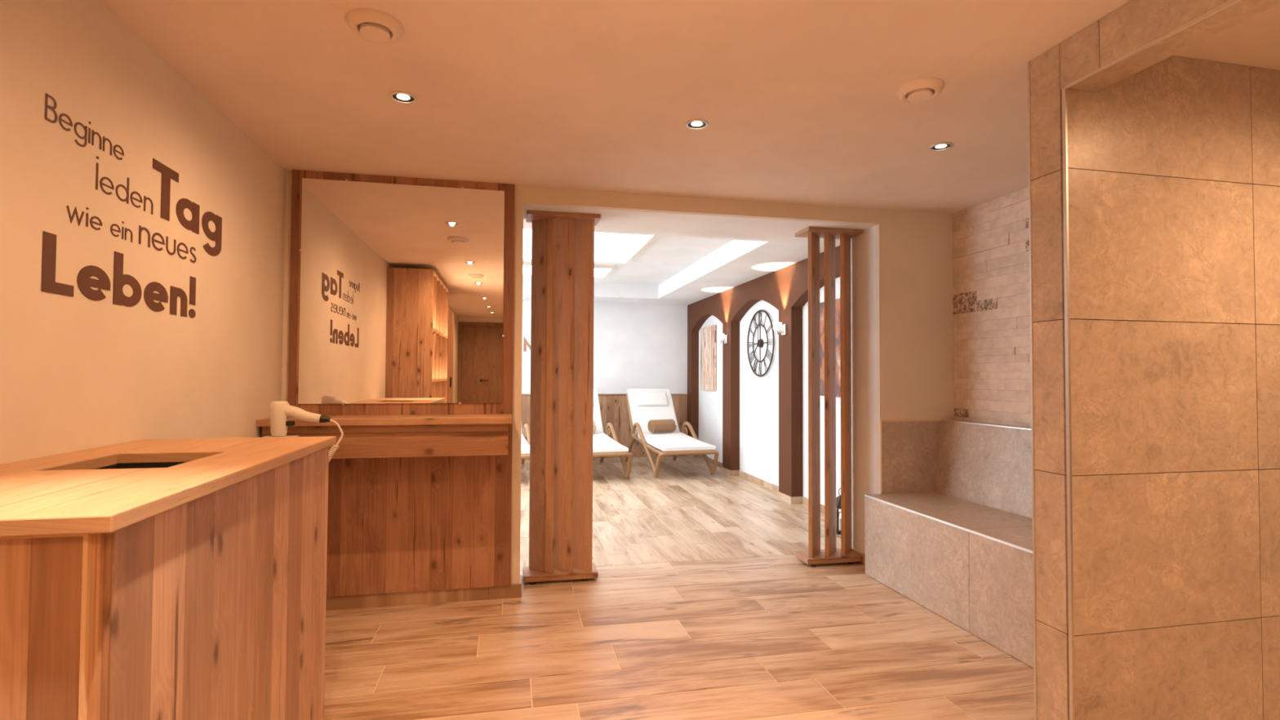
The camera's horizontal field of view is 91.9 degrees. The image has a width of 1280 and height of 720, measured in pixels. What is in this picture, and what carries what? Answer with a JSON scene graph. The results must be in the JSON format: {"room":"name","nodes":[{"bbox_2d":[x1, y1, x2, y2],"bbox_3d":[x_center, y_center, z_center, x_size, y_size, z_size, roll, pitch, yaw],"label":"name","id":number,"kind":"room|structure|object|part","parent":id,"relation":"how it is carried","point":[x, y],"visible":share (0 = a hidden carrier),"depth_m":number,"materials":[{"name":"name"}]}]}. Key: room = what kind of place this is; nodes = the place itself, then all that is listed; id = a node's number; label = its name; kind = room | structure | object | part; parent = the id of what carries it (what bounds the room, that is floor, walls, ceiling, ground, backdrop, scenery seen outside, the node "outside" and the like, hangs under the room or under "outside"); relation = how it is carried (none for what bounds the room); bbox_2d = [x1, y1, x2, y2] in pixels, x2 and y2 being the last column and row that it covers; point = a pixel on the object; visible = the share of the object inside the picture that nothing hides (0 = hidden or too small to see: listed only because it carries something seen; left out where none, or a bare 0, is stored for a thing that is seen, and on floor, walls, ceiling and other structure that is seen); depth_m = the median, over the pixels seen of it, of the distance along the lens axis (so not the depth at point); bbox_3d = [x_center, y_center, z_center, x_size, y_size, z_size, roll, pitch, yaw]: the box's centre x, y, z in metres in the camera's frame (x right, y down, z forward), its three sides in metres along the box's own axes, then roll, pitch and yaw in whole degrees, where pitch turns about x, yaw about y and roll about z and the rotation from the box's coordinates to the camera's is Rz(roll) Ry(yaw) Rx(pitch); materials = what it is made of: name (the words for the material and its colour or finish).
{"room":"spa wellness area","nodes":[
{"label":"spa wellness area","id":0,"kind":"room"},
{"bbox_2d":[0,0,285,464],"bbox_3d":[-0.988,0.051,-0.875,0.120,2.145,8.095,1,-1,-12],"label":"wall","id":1,"kind":"structure","parent":0,"point":[78,372],"depth_m":1.75,"materials":[{"name":"beige paint"}]},
{"bbox_2d":[41,93,222,318],"bbox_3d":[-1.502,-0.387,1.909,0.002,0.470,0.917,1,-1,-12],"label":"wall lettering","id":2,"kind":"object","parent":1,"relation":"attached to","point":[49,284],"depth_m":1.80,"materials":[{"name":"brown paint"}]},
{"bbox_2d":[262,435,298,437],"bbox_3d":[-1.563,0.366,2.626,0.189,0.084,0.080,1,-1,-12],"label":"holder","id":3,"kind":"object","parent":1,"relation":"attached to","point":[286,435],"visible":0.09,"depth_m":2.63,"materials":[{"name":"white plastic"}]},
{"bbox_2d":[269,400,343,462],"bbox_3d":[-1.447,0.345,2.653,0.327,0.339,0.074,1,-1,-12],"label":"hair dryer","id":4,"kind":"object","parent":3,"relation":"hanging from","point":[280,411],"visible":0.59,"depth_m":2.63,"materials":[{"name":"white plastic"}]},
{"bbox_2d":[285,421,294,426],"bbox_3d":[-1.494,0.271,2.644,0.028,0.020,0.030,1,-1,-12],"label":"switch","id":5,"kind":"object","parent":4,"relation":"attached to","point":[287,423],"depth_m":2.63,"materials":[{"name":"black plastic"}]},
{"bbox_3d":[-1.449,0.231,2.655,0.154,0.083,0.052,1,-1,-12],"label":"handle","id":6,"kind":"part","parent":4,"relation":"part of","materials":[{"name":"white plastic"}]},
{"bbox_3d":[-1.347,0.422,2.672,0.087,0.114,0.029,1,-1,-12],"label":"coiled cord","id":7,"kind":"part","parent":4,"relation":"part of","materials":[{"name":"white plastic"}]},
{"bbox_3d":[-1.315,0.314,2.681,0.058,0.118,0.009,1,-1,-12],"label":"cord","id":8,"kind":"part","parent":4,"relation":"part of","materials":[{"name":"white plastic"}]},
{"bbox_2d":[521,300,687,394],"bbox_3d":[-1.766,0.127,8.447,5.400,2.450,0.100,1,-1,-12],"label":"wall","id":9,"kind":"structure","parent":0,"point":[636,345],"depth_m":8.76,"materials":[{"name":"white paint"}]},
{"bbox_2d":[523,337,530,351],"bbox_3d":[-1.514,-0.192,8.455,0.152,0.264,0.002,1,-1,-12],"label":"wall letter","id":10,"kind":"structure","parent":9,"relation":"attached to","point":[526,343],"depth_m":8.44,"materials":[{"name":"beige plastic"}]},
{"bbox_2d":[520,393,687,459],"bbox_3d":[-1.788,0.905,8.355,5.035,0.890,0.035,1,-1,-12],"label":"panelling","id":11,"kind":"object","parent":9,"relation":"attached to","point":[614,406],"visible":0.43,"depth_m":8.67,"materials":[{"name":"brown wood"}]},
{"bbox_3d":[-1.786,0.469,8.365,5.035,0.018,0.035,1,-1,-12],"label":"cap rail","id":12,"kind":"part","parent":11,"relation":"part of","materials":[{"name":"brown wood"}]},
{"bbox_2d":[281,170,955,599],"bbox_3d":[0.022,0.091,3.643,3.945,2.300,0.535,1,-1,-12],"label":"wall","id":13,"kind":"structure","parent":0,"point":[914,260],"depth_m":3.70,"materials":[{"name":"beige paint"}]},
{"bbox_2d":[256,169,515,596],"bbox_3d":[-1.168,0.103,2.965,1.096,2.094,0.305,1,-1,-12],"label":"vanity unit","id":14,"kind":"object","parent":13,"relation":"attached to","point":[420,495],"visible":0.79,"depth_m":3.07,"materials":[{"name":"brown wood"}]},
{"bbox_2d":[256,413,512,426],"bbox_3d":[-1.168,0.285,2.950,1.094,0.030,0.285,1,-1,-12],"label":"shelf","id":15,"kind":"object","parent":14,"relation":"attached to","point":[343,420],"depth_m":2.87,"materials":[{"name":"brown wood"}]},
{"bbox_3d":[-1.149,0.373,2.847,1.062,0.149,0.020,1,-1,-12],"label":"drawer","id":16,"kind":"part","parent":14,"relation":"part of","materials":[{"name":"brown wood"}]},
{"bbox_2d":[297,177,504,404],"bbox_3d":[-1.178,-0.333,3.102,0.977,1.113,0.012,1,-1,-12],"label":"wall mirror","id":17,"kind":"object","parent":14,"relation":"attached to","point":[402,300],"visible":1,"depth_m":3.10,"materials":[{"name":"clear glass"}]},
{"bbox_2d":[325,577,521,610],"bbox_3d":[-1.171,1.189,3.141,1.116,0.068,0.117,1,-1,-12],"label":"baseboard","id":18,"kind":"structure","parent":13,"relation":"attached to","point":[514,590],"depth_m":3.10,"materials":[{"name":"brown wood"}]},
{"bbox_2d":[851,548,865,564],"bbox_3d":[1.369,1.222,3.813,0.010,0.060,0.360,1,-1,-12],"label":"baseboard","id":19,"kind":"object","parent":13,"relation":"attached to","point":[852,549],"visible":0.29,"depth_m":3.80,"materials":[{"name":"brown wood"}]},
{"bbox_2d":[324,456,1034,719],"bbox_3d":[-0.121,1.229,1.989,6.000,0.060,13.400,1,-1,-12],"label":"floor","id":20,"kind":"structure","parent":0,"point":[700,605],"depth_m":2.69,"materials":[{"name":"brown wood"}]},
{"bbox_2d":[0,447,328,719],"bbox_3d":[-1.132,0.717,1.360,0.522,0.924,1.102,1,-1,-12],"label":"counter","id":21,"kind":"object","parent":20,"relation":"on","point":[211,606],"depth_m":1.09,"materials":[{"name":"brown wood"}]},
{"bbox_3d":[-1.036,0.707,0.828,0.492,0.918,0.018,1,-1,-12],"label":"panel","id":22,"kind":"part","parent":21,"relation":"part of","materials":[{"name":"brown wood"}]},
{"bbox_3d":[-0.786,0.707,0.890,0.011,0.924,0.024,1,-1,-12],"label":"corner post","id":23,"kind":"part","parent":21,"relation":"part of","materials":[{"name":"brown wood"}]},
{"bbox_2d":[0,435,336,537],"bbox_3d":[-1.124,0.329,1.374,0.537,0.200,1.145,1,-1,-12],"label":"countertop","id":24,"kind":"structure","parent":21,"relation":"on","point":[111,488],"depth_m":1.18,"materials":[{"name":"brown wood"}]},
{"bbox_3d":[-0.888,0.719,1.419,0.020,0.924,1.085,1,-1,-12],"label":"long panel","id":25,"kind":"part","parent":21,"relation":"part of","materials":[{"name":"brown wood"}]},
{"bbox_2d":[520,408,529,464],"bbox_3d":[-1.633,0.835,7.181,0.735,0.969,1.603,1,-1,-16],"label":"lounger","id":26,"kind":"object","parent":20,"relation":"on","point":[525,443],"visible":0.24,"depth_m":7.16,"materials":[{"name":"fabric"}]},
{"bbox_3d":[-1.503,0.704,7.835,0.039,0.552,0.411,1,-2,-19],"label":"rail","id":27,"kind":"part","parent":26,"relation":"part of","materials":[{"name":"wood"}]},
{"bbox_3d":[-1.455,1.142,7.754,0.049,0.385,0.410,1,-1,-14],"label":"leg","id":28,"kind":"part","parent":26,"relation":"part of","materials":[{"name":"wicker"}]},
{"bbox_2d":[520,433,529,454],"bbox_3d":[-1.587,0.944,7.021,0.629,0.117,1.240,1,-1,-16],"label":"seat cushion","id":29,"kind":"object","parent":26,"relation":"on","point":[525,443],"depth_m":6.86,"materials":[{"name":"white fabric"}]},
{"bbox_3d":[-1.415,1.009,6.430,0.560,0.045,0.045,1,-1,-16],"label":"foot rail","id":30,"kind":"part","parent":26,"relation":"part of","materials":[{"name":"wood"}]},
{"bbox_3d":[-1.272,1.038,7.140,0.048,0.558,0.993,1,-1,-17],"label":"armrest","id":31,"kind":"part","parent":26,"relation":"part of","materials":[{"name":"wood"}]},
{"bbox_2d":[522,209,600,584],"bbox_3d":[-0.447,0.207,3.520,0.410,2.057,0.202,1,-1,-12],"label":"divider","id":32,"kind":"object","parent":20,"relation":"on","point":[562,413],"visible":1,"depth_m":3.50,"materials":[{"name":"brown wood"}]},
{"bbox_3d":[-0.453,1.203,3.506,0.410,0.034,0.180,1,-1,-12],"label":"board","id":33,"kind":"part","parent":32,"relation":"part of","materials":[{"name":"brown wood"}]},
{"bbox_2d":[592,388,632,478],"bbox_3d":[-0.639,0.845,7.389,0.735,0.969,1.603,1,-1,-16],"label":"lounger","id":34,"kind":"object","parent":20,"relation":"on","point":[603,446],"visible":0.43,"depth_m":7.09,"materials":[{"name":"fabric"}]},
{"bbox_2d":[592,420,596,432],"bbox_3d":[-0.722,0.825,7.631,0.330,0.158,0.165,1,-2,-32],"label":"rolled towel","id":35,"kind":"object","parent":34,"relation":"on","point":[594,424],"visible":0.17,"depth_m":7.65,"materials":[{"name":"beige fabric"}]},
{"bbox_2d":[593,388,603,432],"bbox_3d":[-0.804,0.662,7.959,0.609,0.576,0.424,1,-1,-16],"label":"cushion","id":36,"kind":"object","parent":34,"relation":"on","point":[597,417],"depth_m":8.00,"materials":[{"name":"white fabric"}]},
{"bbox_3d":[-0.509,0.714,8.042,0.039,0.552,0.411,1,-2,-19],"label":"rail","id":37,"kind":"part","parent":34,"relation":"part of","materials":[{"name":"wicker"}]},
{"bbox_3d":[-0.422,1.019,6.637,0.560,0.045,0.045,1,-1,-16],"label":"foot rail","id":38,"kind":"part","parent":34,"relation":"part of","materials":[{"name":"wood"}]},
{"bbox_2d":[592,432,628,453],"bbox_3d":[-0.594,0.954,7.228,0.629,0.117,1.240,1,-1,-16],"label":"seat cushion","id":39,"kind":"object","parent":34,"relation":"on","point":[602,442],"depth_m":6.92,"materials":[{"name":"white fabric"}]},
{"bbox_3d":[-0.279,1.048,7.348,0.048,0.558,0.993,1,-1,-17],"label":"armrest","id":40,"kind":"part","parent":34,"relation":"part of","materials":[{"name":"wood"}]},
{"bbox_3d":[-0.126,1.155,6.798,0.088,0.308,0.218,0,-1,4],"label":"leg","id":41,"kind":"part","parent":34,"relation":"part of","materials":[{"name":"wood"}]},
{"bbox_2d":[624,388,719,477],"bbox_3d":[0.335,0.855,7.613,0.735,0.969,1.603,1,-1,-16],"label":"lounger","id":42,"kind":"object","parent":20,"relation":"on","point":[644,405],"visible":0.97,"depth_m":7.83,"materials":[{"name":"fabric"}]},
{"bbox_3d":[-0.130,1.154,7.998,0.049,0.385,0.410,1,-2,-19],"label":"leg","id":43,"kind":"part","parent":42,"relation":"part of","materials":[{"name":"wood"}]},
{"bbox_3d":[-0.123,0.717,8.094,0.039,0.552,0.411,1,-1,-14],"label":"rail","id":44,"kind":"part","parent":42,"relation":"part of","materials":[{"name":"wicker"}]},
{"bbox_3d":[0.049,1.050,7.383,0.048,0.558,0.993,1,-1,-16],"label":"armrest","id":45,"kind":"part","parent":42,"relation":"part of","materials":[{"name":"wood"}]},
{"bbox_3d":[0.071,1.004,7.362,0.050,0.131,1.203,1,-1,-17],"label":"rail","id":46,"kind":"part","parent":42,"relation":"part of","materials":[{"name":"wicker"}]},
{"bbox_2d":[634,391,668,406],"bbox_3d":[0.153,0.521,8.248,0.440,0.200,0.167,1,-1,-16],"label":"pillow","id":47,"kind":"object","parent":42,"relation":"on","point":[641,398],"depth_m":8.22,"materials":[{"name":"white fabric"}]},
{"bbox_2d":[626,388,679,431],"bbox_3d":[0.171,0.672,8.183,0.609,0.576,0.424,1,-1,-16],"label":"cushion","id":48,"kind":"object","parent":42,"relation":"on","point":[644,405],"depth_m":8.18,"materials":[{"name":"white fabric"}]},
{"bbox_3d":[0.214,1.158,6.837,0.088,0.308,0.219,1,-2,-36],"label":"leg","id":49,"kind":"part","parent":42,"relation":"part of","materials":[{"name":"wood"}]},
{"bbox_2d":[647,418,676,432],"bbox_3d":[0.282,0.836,7.862,0.330,0.158,0.165,1,-2,-32],"label":"rolled towel","id":50,"kind":"object","parent":42,"relation":"on","point":[654,425],"visible":1,"depth_m":7.80,"materials":[{"name":"fabric"}]},
{"bbox_2d":[635,431,715,451],"bbox_3d":[0.381,0.964,7.452,0.629,0.117,1.240,1,-1,-16],"label":"seat cushion","id":51,"kind":"object","parent":42,"relation":"on","point":[675,441],"depth_m":7.23,"materials":[{"name":"white fabric"}]},
{"bbox_3d":[0.553,1.029,6.861,0.560,0.045,0.045,1,-1,-16],"label":"foot rail","id":52,"kind":"part","parent":42,"relation":"part of","materials":[{"name":"wood"}]},
{"bbox_3d":[0.696,1.058,7.572,0.048,0.558,0.993,1,-1,-17],"label":"armrest","id":53,"kind":"part","parent":42,"relation":"part of","materials":[{"name":"wood"}]},
{"bbox_3d":[0.848,1.165,7.022,0.088,0.308,0.218,0,-1,4],"label":"leg","id":54,"kind":"part","parent":42,"relation":"part of","materials":[{"name":"wood"}]},
{"bbox_2d":[794,226,863,566],"bbox_3d":[1.179,0.223,3.860,0.371,2.057,0.202,1,-1,-12],"label":"divider","id":55,"kind":"object","parent":20,"relation":"on","point":[814,556],"visible":1,"depth_m":3.83,"materials":[{"name":"brown wood"}]},
{"bbox_3d":[1.169,1.219,3.845,0.366,0.034,0.180,1,-1,-12],"label":"board","id":56,"kind":"part","parent":55,"relation":"part of","materials":[{"name":"brown wood"}]},
{"bbox_2d":[835,488,840,534],"bbox_3d":[1.485,1.110,4.576,0.144,0.323,0.144,1,-1,-12],"label":"lantern","id":57,"kind":"object","parent":20,"relation":"on","point":[838,498],"visible":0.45,"depth_m":4.51,"materials":[{"name":"metal"}]},
{"bbox_3d":[1.484,1.171,4.575,0.132,0.200,0.132,1,-1,-12],"label":"frame","id":58,"kind":"part","parent":57,"relation":"part of","materials":[{"name":"metal"}]},
{"bbox_2d":[839,513,840,530],"bbox_3d":[1.484,1.190,4.574,0.056,0.122,0.056,1,-1,-12],"label":"candle","id":59,"kind":"object","parent":57,"relation":"on","point":[840,513],"depth_m":4.55,"materials":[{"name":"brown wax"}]},
{"bbox_2d":[864,419,1034,668],"bbox_3d":[1.772,0.784,2.874,0.604,0.893,1.652,1,-1,-12],"label":"tiled bench","id":60,"kind":"object","parent":20,"relation":"on","point":[961,549],"visible":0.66,"depth_m":3.17,"materials":[{"name":"tile"}]},
{"bbox_3d":[1.617,0.574,3.686,0.408,0.428,0.010,1,-1,-12],"label":"trim","id":61,"kind":"part","parent":60,"relation":"part of","materials":[{"name":"beige tile"}]},
{"bbox_3d":[1.620,0.576,3.687,0.402,0.424,0.007,1,-1,-12],"label":"panel","id":62,"kind":"part","parent":60,"relation":"part of","materials":[{"name":"tile"}]},
{"bbox_3d":[1.482,0.770,2.810,0.009,0.011,1.644,1,-1,-12],"label":"seat trim","id":63,"kind":"part","parent":60,"relation":"part of","materials":[{"name":"metal"}]},
{"bbox_3d":[1.493,1.002,2.806,0.030,0.451,1.643,1,-1,-12],"label":"panel","id":64,"kind":"part","parent":60,"relation":"part of","materials":[{"name":"tile"}]},
{"bbox_3d":[1.771,0.999,2.864,0.583,0.462,1.643,1,-1,-12],"label":"seat","id":65,"kind":"part","parent":60,"relation":"part of","materials":[{"name":"tile"}]},
{"bbox_3d":[2.003,0.557,2.924,0.137,0.426,1.642,1,-1,-12],"label":"backrest","id":66,"kind":"part","parent":60,"relation":"part of","materials":[{"name":"tile"}]},
{"bbox_3d":[1.988,0.342,2.926,0.011,0.006,1.644,1,-1,-12],"label":"trim","id":67,"kind":"part","parent":60,"relation":"part of","materials":[{"name":"metal"}]},
{"bbox_2d":[522,226,839,305],"bbox_3d":[-1.247,-0.991,6.017,5.200,0.240,4.920,1,-1,-12],"label":"ceiling","id":68,"kind":"structure","parent":0,"point":[676,269],"depth_m":6.36,"materials":[{"name":"white paint"}]},
{"bbox_2d":[522,261,614,278],"bbox_3d":[-1.468,-1.015,6.830,2.300,0.035,0.680,1,-1,-12],"label":"ceiling panel","id":69,"kind":"object","parent":68,"relation":"attached to","point":[601,271],"visible":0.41,"depth_m":6.86,"materials":[{"name":"white plastic"}]},
{"bbox_2d":[522,265,611,277],"bbox_3d":[-1.468,-1.015,6.830,2.240,0.027,0.620,1,-1,-12],"label":"diffuser","id":70,"kind":"object","parent":69,"relation":"attached to","point":[600,271],"depth_m":6.91,"materials":[{"name":"white"}]},
{"bbox_2d":[523,228,656,263],"bbox_3d":[-1.115,-1.050,5.336,2.380,0.035,1.750,1,-1,-12],"label":"ceiling panel","id":71,"kind":"object","parent":68,"relation":"attached to","point":[617,248],"visible":0.24,"depth_m":5.58,"materials":[{"name":"white plastic"}]},
{"bbox_2d":[99,0,1279,213],"bbox_3d":[1.125,-1.031,-0.445,4.600,0.060,8.020,1,-1,-12],"label":"ceiling","id":72,"kind":"structure","parent":0,"point":[798,100],"depth_m":2.12,"materials":[{"name":"paint"}]},
{"bbox_2d":[345,8,404,44],"bbox_3d":[-0.752,-0.938,1.759,0.152,0.034,0.152,1,-1,-12],"label":"ceiling vent","id":73,"kind":"object","parent":72,"relation":"in","point":[372,25],"visible":1,"depth_m":1.73,"materials":[{"name":"paint"}]},
{"bbox_2d":[389,90,417,103],"bbox_3d":[-0.849,-0.950,2.221,0.094,0.024,0.094,1,-1,-12],"label":"recessed light","id":74,"kind":"object","parent":72,"relation":"in","point":[403,97],"visible":0.98,"depth_m":2.22,"materials":[{"name":"metal"}]},
{"bbox_3d":[-0.849,-0.945,2.221,0.042,0.010,0.042,1,-1,-12],"label":"bulb","id":75,"kind":"part","parent":74,"relation":"part of","materials":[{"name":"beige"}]},
{"bbox_2d":[684,119,708,129],"bbox_3d":[0.225,-0.939,2.446,0.094,0.024,0.094,1,-1,-12],"label":"recessed light","id":76,"kind":"object","parent":72,"relation":"in","point":[696,124],"visible":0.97,"depth_m":2.44,"materials":[{"name":"silver"}]},
{"bbox_3d":[0.225,-0.934,2.445,0.042,0.010,0.042,1,-1,-12],"label":"bulb","id":77,"kind":"part","parent":76,"relation":"part of","materials":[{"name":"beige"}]},
{"bbox_2d":[896,77,944,102],"bbox_3d":[0.965,-0.921,2.133,0.152,0.034,0.152,1,-1,-12],"label":"ceiling vent","id":78,"kind":"object","parent":72,"relation":"in","point":[919,90],"visible":1,"depth_m":2.10,"materials":[{"name":"paint"}]},
{"bbox_2d":[928,142,953,151],"bbox_3d":[1.298,-0.929,2.670,0.094,0.024,0.094,1,-1,-12],"label":"recessed light","id":79,"kind":"object","parent":72,"relation":"in","point":[940,146],"visible":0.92,"depth_m":2.66,"materials":[{"name":"silver"}]},
{"bbox_3d":[1.298,-0.923,2.670,0.042,0.010,0.042,1,-1,-12],"label":"bulb","id":80,"kind":"part","parent":79,"relation":"part of","materials":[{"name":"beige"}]},
{"bbox_2d":[687,245,839,497],"bbox_3d":[1.238,0.236,6.508,0.110,2.165,4.920,1,-1,-12],"label":"wall","id":81,"kind":"structure","parent":0,"point":[786,288],"depth_m":6.12,"materials":[{"name":"brown paint"}]},
{"bbox_2d":[716,333,728,343],"bbox_3d":[0.965,-0.252,7.285,0.117,0.115,0.090,1,-1,-12],"label":"wall sconce","id":82,"kind":"object","parent":81,"relation":"attached to","point":[720,336],"visible":1,"depth_m":7.26,"materials":[{"name":"metal"}]},
{"bbox_3d":[1.013,-0.244,7.295,0.018,0.100,0.090,1,-1,-12],"label":"plate","id":83,"kind":"part","parent":82,"relation":"part of","materials":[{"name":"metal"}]},
{"bbox_2d":[686,454,840,518],"bbox_3d":[1.227,1.287,6.480,0.122,0.062,4.920,1,-1,-12],"label":"baseboard","id":84,"kind":"structure","parent":81,"relation":"attached to","point":[797,500],"depth_m":6.42,"materials":[{"name":"brown wood"}]},
{"bbox_2d":[772,322,786,335],"bbox_3d":[1.288,-0.288,5.739,0.117,0.115,0.090,1,-1,-12],"label":"wall sconce","id":85,"kind":"object","parent":81,"relation":"attached to","point":[777,326],"visible":1,"depth_m":5.71,"materials":[{"name":"metal"}]},
{"bbox_3d":[1.336,-0.281,5.748,0.018,0.100,0.090,1,-1,-12],"label":"plate","id":86,"kind":"part","parent":85,"relation":"part of","materials":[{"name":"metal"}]},
{"bbox_2d":[698,276,840,511],"bbox_3d":[1.341,0.094,6.532,0.100,2.450,4.920,1,-1,-12],"label":"wall","id":87,"kind":"structure","parent":0,"point":[758,396],"depth_m":6.62,"materials":[{"name":"white paint"}]},
{"bbox_2d":[700,324,716,391],"bbox_3d":[0.915,-0.022,8.265,0.028,0.855,0.600,1,-1,-12],"label":"picture","id":88,"kind":"object","parent":87,"relation":"attached to","point":[708,334],"visible":1,"depth_m":8.21},
{"bbox_2d":[746,309,774,377],"bbox_3d":[1.267,-0.176,6.539,0.047,0.708,0.708,1,-1,-12],"label":"wall clock","id":89,"kind":"object","parent":87,"relation":"attached to","point":[760,343],"visible":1,"depth_m":6.53,"materials":[{"name":"metal"}]},
{"bbox_2d":[819,297,840,396],"bbox_3d":[1.585,-0.096,5.065,0.028,0.790,0.460,1,-1,-12],"label":"picture","id":90,"kind":"object","parent":87,"relation":"attached to","point":[837,300],"visible":0.2,"depth_m":5.00},
{"bbox_2d":[951,186,1031,427],"bbox_3d":[2.136,0.161,2.959,0.125,2.145,1.665,1,-1,-12],"label":"stone wall","id":91,"kind":"structure","parent":0,"point":[991,296],"depth_m":3.46,"materials":[{"name":"beige stone"}]},
{"bbox_2d":[1029,0,1279,719],"bbox_3d":[2.716,0.067,-0.947,1.749,2.145,6.238,1,-1,-12],"label":"wall","id":92,"kind":"structure","parent":0,"point":[1174,162],"depth_m":1.88,"materials":[{"name":"tile"}]},
{"bbox_2d":[1026,61,1036,719],"bbox_3d":[1.224,0.131,1.926,0.011,2.145,0.007,1,-1,-12],"label":"trim","id":93,"kind":"structure","parent":92,"relation":"attached to","point":[1028,63],"depth_m":1.93,"materials":[{"name":"metal"}]},
{"bbox_2d":[1062,87,1075,719],"bbox_3d":[1.249,0.199,1.803,0.008,2.004,0.011,1,-1,-12],"label":"trim","id":94,"kind":"structure","parent":92,"relation":"attached to","point":[1064,119],"depth_m":1.80,"materials":[{"name":"metal"}]},
{"bbox_2d":[1065,0,1240,88],"bbox_3d":[1.399,-0.818,1.134,0.008,0.010,1.408,1,-1,-12],"label":"trim","id":95,"kind":"structure","parent":92,"relation":"attached to","point":[1229,2],"depth_m":1.56,"materials":[{"name":"metal"}]}
]}

